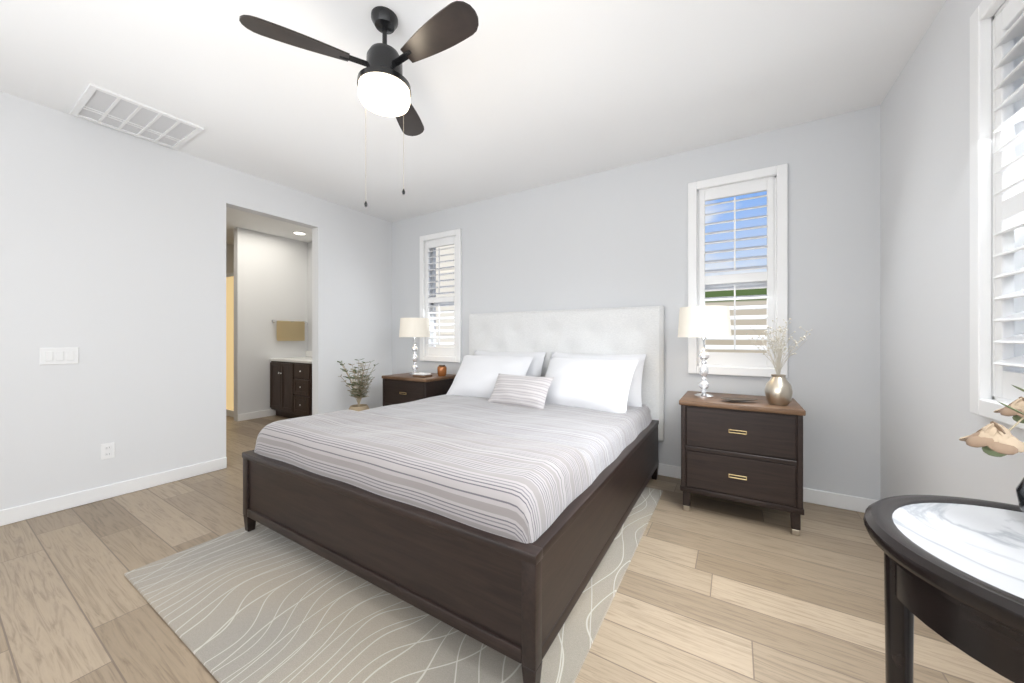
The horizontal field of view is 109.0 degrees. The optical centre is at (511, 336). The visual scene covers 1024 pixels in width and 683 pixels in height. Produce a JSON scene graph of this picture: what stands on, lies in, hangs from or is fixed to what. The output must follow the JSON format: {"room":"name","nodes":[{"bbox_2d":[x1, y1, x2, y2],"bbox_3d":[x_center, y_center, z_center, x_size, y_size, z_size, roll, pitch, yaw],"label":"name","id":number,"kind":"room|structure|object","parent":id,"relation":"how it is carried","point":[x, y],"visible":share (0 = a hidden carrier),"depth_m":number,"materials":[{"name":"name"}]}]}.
{"room":"bedroom","nodes":[
{"label":"bedroom","id":0,"kind":"room"},
{"bbox_2d":[0,91,391,509],"bbox_3d":[-2.990,-0.180,2.798,0.120,2.740,5.060,0,0,31],"label":"wall","id":1,"kind":"structure","parent":0,"point":[113,255],"depth_m":2.79,"materials":[{"name":"paint"}]},
{"bbox_2d":[40,347,78,364],"bbox_3d":[-3.096,0.130,2.499,0.010,0.116,0.170,0,0,31],"label":"switch plate","id":2,"kind":"object","parent":1,"relation":"attached to","point":[60,355],"visible":1,"depth_m":2.50,"materials":[{"name":"white plastic"}]},
{"bbox_2d":[101,442,114,459],"bbox_3d":[-2.979,0.840,2.691,0.010,0.116,0.072,0,0,31],"label":"electrical outlet plate","id":3,"kind":"object","parent":1,"relation":"attached to","point":[107,450],"visible":1,"depth_m":2.69,"materials":[{"name":"white plastic"}]},
{"bbox_2d":[0,457,226,525],"bbox_3d":[-3.415,1.140,1.973,0.014,0.100,3.150,0,0,31],"label":"baseboard","id":4,"kind":"structure","parent":1,"relation":"attached to","point":[166,477],"depth_m":2.67,"materials":[{"name":"white wood"}]},
{"bbox_2d":[226,244,233,274],"bbox_3d":[-5.178,-0.180,5.480,0.150,2.740,2.760,0,0,31],"label":"wall","id":5,"kind":"structure","parent":0,"point":[229,258],"depth_m":6.09,"materials":[{"name":"paint"}]},
{"bbox_2d":[234,227,306,420],"bbox_3d":[-3.662,-0.180,5.595,0.120,2.740,0.985,0,0,31],"label":"wall","id":6,"kind":"structure","parent":0,"point":[270,277],"depth_m":5.41,"materials":[{"name":"paint"}]},
{"bbox_2d":[226,273,233,416],"bbox_3d":[-4.301,0.120,5.531,0.895,2.140,0.099,0,0,31],"label":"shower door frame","id":7,"kind":"object","parent":6,"relation":"attached to","point":[229,344],"visible":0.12,"depth_m":5.51,"materials":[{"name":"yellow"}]},
{"bbox_2d":[238,409,275,420],"bbox_3d":[-3.609,1.140,5.551,0.014,0.100,0.965,0,0,31],"label":"baseboard","id":8,"kind":"structure","parent":6,"relation":"attached to","point":[258,414],"depth_m":5.33,"materials":[{"name":"white"}]},
{"bbox_2d":[271,320,306,340],"bbox_3d":[-3.473,-0.101,5.716,0.075,0.321,0.514,0,0,31],"label":"towel bar","id":9,"kind":"object","parent":6,"relation":"attached to","point":[290,330],"visible":1,"depth_m":5.69,"materials":[{"name":"beige fabric"}]},
{"bbox_2d":[0,0,945,244],"bbox_3d":[-2.286,-1.600,2.368,8.330,0.100,5.360,0,0,31],"label":"ceiling","id":10,"kind":"structure","parent":0,"point":[510,96],"depth_m":2.20,"materials":[{"name":"paint"}]},
{"bbox_2d":[70,83,203,149],"bbox_3d":[-2.665,-1.543,2.611,0.560,0.014,0.560,0,0,31],"label":"ceiling vent","id":11,"kind":"object","parent":10,"relation":"in","point":[105,107],"visible":0.98,"depth_m":2.57,"materials":[{"name":"white metal"}]},
{"bbox_2d":[292,231,306,234],"bbox_3d":[-3.174,-1.547,5.452,0.190,0.004,0.190,0,0,31],"label":"recessed light","id":12,"kind":"object","parent":10,"relation":"in","point":[298,233],"visible":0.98,"depth_m":5.46,"materials":[{"name":"white"}]},
{"bbox_2d":[239,1,478,206],"bbox_3d":[-0.516,-1.090,1.704,0.895,0.920,1.004,0,0,31],"label":"ceiling fan","id":13,"kind":"object","parent":10,"relation":"hanging from","point":[384,87],"visible":1,"depth_m":1.66,"materials":[{"name":"black"}]},
{"bbox_2d":[0,415,1012,682],"bbox_3d":[-2.286,1.240,2.368,8.330,0.100,5.360,0,0,31],"label":"floor","id":14,"kind":"structure","parent":0,"point":[712,589],"depth_m":1.67,"materials":[{"name":"brown wood"}]},
{"bbox_2d":[270,351,311,417],"bbox_3d":[-3.050,0.708,5.438,1.083,0.965,0.583,0,0,31],"label":"bathroom vanity","id":15,"kind":"object","parent":14,"relation":"on","point":[290,387],"visible":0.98,"depth_m":5.21,"materials":[{"name":"brown wood"}]},
{"bbox_2d":[337,359,378,410],"bbox_3d":[-1.733,0.711,4.094,0.432,0.956,0.360,0,0,31],"label":"floor plant","id":16,"kind":"object","parent":14,"relation":"on","point":[359,393],"visible":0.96,"depth_m":4.06,"materials":[{"name":"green plant"}]},
{"bbox_2d":[124,487,662,682],"bbox_3d":[-0.387,1.184,2.313,2.130,0.012,2.455,0,0,31],"label":"rug","id":17,"kind":"object","parent":14,"relation":"on","point":[260,603],"visible":0.56,"depth_m":1.52,"materials":[{"name":"white carpet"}]},
{"bbox_2d":[382,372,455,405],"bbox_3d":[-1.036,0.811,4.138,0.684,0.757,0.526,0,0,31],"label":"nightstand","id":18,"kind":"object","parent":14,"relation":"on","point":[402,388],"visible":0.31,"depth_m":3.94,"materials":[{"name":"brown wood"}]},
{"bbox_2d":[399,318,429,374],"bbox_3d":[-1.111,0.110,4.169,0.344,0.645,0.344,0,0,31],"label":"lamp","id":19,"kind":"object","parent":18,"relation":"on","point":[414,328],"visible":0.94,"depth_m":4.04,"materials":[{"name":"white fabric"}]},
{"bbox_2d":[413,372,431,377],"bbox_3d":[-0.975,0.412,3.969,0.180,0.040,0.120,0,0,31],"label":"books","id":20,"kind":"object","parent":18,"relation":"on","point":[422,374],"visible":1,"depth_m":3.92,"materials":[{"name":"white paper"}]},
{"bbox_2d":[437,365,446,375],"bbox_3d":[-0.779,0.369,4.060,0.104,0.125,0.104,0,0,31],"label":"candle","id":21,"kind":"object","parent":18,"relation":"on","point":[441,370],"visible":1,"depth_m":4.02,"materials":[{"name":"orange glass"}]},
{"bbox_2d":[242,306,663,682],"bbox_3d":[-0.182,0.463,2.677,2.070,1.455,2.309,0,0,31],"label":"bed","id":22,"kind":"object","parent":14,"relation":"on","point":[491,497],"visible":1,"depth_m":1.79,"materials":[{"name":"white fabric"}]},
{"bbox_2d":[679,391,805,535],"bbox_3d":[1.572,0.811,2.546,0.684,0.757,0.526,0,0,31],"label":"nightstand","id":23,"kind":"object","parent":14,"relation":"on","point":[749,452],"visible":1,"depth_m":2.32,"materials":[{"name":"brown wood"}]},
{"bbox_2d":[678,305,731,397],"bbox_3d":[1.380,0.110,2.626,0.344,0.645,0.344,0,0,31],"label":"lamp","id":24,"kind":"object","parent":23,"relation":"on","point":[703,322],"visible":1,"depth_m":2.50,"materials":[{"name":"white fabric"}]},
{"bbox_2d":[721,397,757,400],"bbox_3d":[1.513,0.419,2.431,0.210,0.015,0.129,0,0,31],"label":"tray","id":25,"kind":"object","parent":23,"relation":"on","point":[736,399],"visible":1,"depth_m":2.46,"materials":[{"name":"brown metal"}]},
{"bbox_2d":[745,318,811,405],"bbox_3d":[1.708,0.154,2.347,0.349,0.555,0.356,0,0,31],"label":"vase","id":26,"kind":"object","parent":23,"relation":"on","point":[778,389],"visible":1,"depth_m":2.32,"materials":[{"name":"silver metal"}]},
{"bbox_2d":[863,495,1023,682],"bbox_3d":[0.999,0.788,0.620,0.580,0.804,0.580,0,0,31],"label":"side table","id":27,"kind":"object","parent":14,"relation":"on","point":[954,571],"visible":1,"depth_m":0.68,"materials":[{"name":"brown wood"}]},
{"bbox_2d":[959,385,1023,512],"bbox_3d":[1.116,0.249,0.778,0.238,0.287,0.197,0,0,31],"label":"vase","id":28,"kind":"object","parent":27,"relation":"on","point":[993,438],"visible":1,"depth_m":0.78,"materials":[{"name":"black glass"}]},
{"bbox_2d":[307,105,880,499],"bbox_3d":[-0.929,-0.180,4.591,8.330,2.740,0.150,0,0,31],"label":"wall","id":29,"kind":"structure","parent":0,"point":[615,238],"depth_m":3.05,"materials":[{"name":"paint"}]},
{"bbox_2d":[420,229,461,362],"bbox_3d":[-0.841,-0.485,4.514,0.660,1.570,0.190,0,0,31],"label":"window","id":30,"kind":"structure","parent":29,"relation":"in","point":[430,301],"depth_m":4.46,"materials":[{"name":"white wood"}]},
{"bbox_2d":[688,164,787,377],"bbox_3d":[1.779,-0.485,2.915,0.660,1.570,0.190,0,0,31],"label":"window","id":31,"kind":"structure","parent":29,"relation":"in","point":[773,279],"depth_m":2.83,"materials":[{"name":"white wood"}]},
{"bbox_2d":[658,463,875,512],"bbox_3d":[0.403,1.140,3.682,4.750,0.100,0.014,0,0,31],"label":"baseboard","id":32,"kind":"structure","parent":29,"relation":"attached to","point":[848,502],"depth_m":2.57,"materials":[{"name":"white wood"}]},
{"bbox_2d":[881,0,1023,504],"bbox_3d":[1.205,-0.180,0.237,0.150,2.740,5.060,0,0,31],"label":"wall","id":33,"kind":"structure","parent":0,"point":[929,419],"depth_m":1.79,"materials":[{"name":"paint"}]},
{"bbox_2d":[970,0,1023,429],"bbox_3d":[1.495,-0.485,0.751,0.190,1.570,1.530,0,0,31],"label":"window","id":34,"kind":"structure","parent":33,"relation":"in","point":[1008,194],"depth_m":1.35,"materials":[{"name":"white wood"}]},
{"label":"outside","id":35,"kind":"structure","parent":0,"visible":0},
{"bbox_2d":[705,191,766,352],"bbox_3d":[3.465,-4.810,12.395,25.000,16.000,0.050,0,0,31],"label":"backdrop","id":36,"kind":"structure","parent":35,"point":[739,234],"depth_m":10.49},
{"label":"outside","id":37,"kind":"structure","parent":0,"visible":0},
{"bbox_2d":[436,245,453,346],"bbox_3d":[-3.861,-1.560,16.228,8.500,9.500,0.240,0,0,31],"label":"house","id":38,"kind":"structure","parent":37,"point":[447,264],"depth_m":15.47,"materials":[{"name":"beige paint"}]}
]}

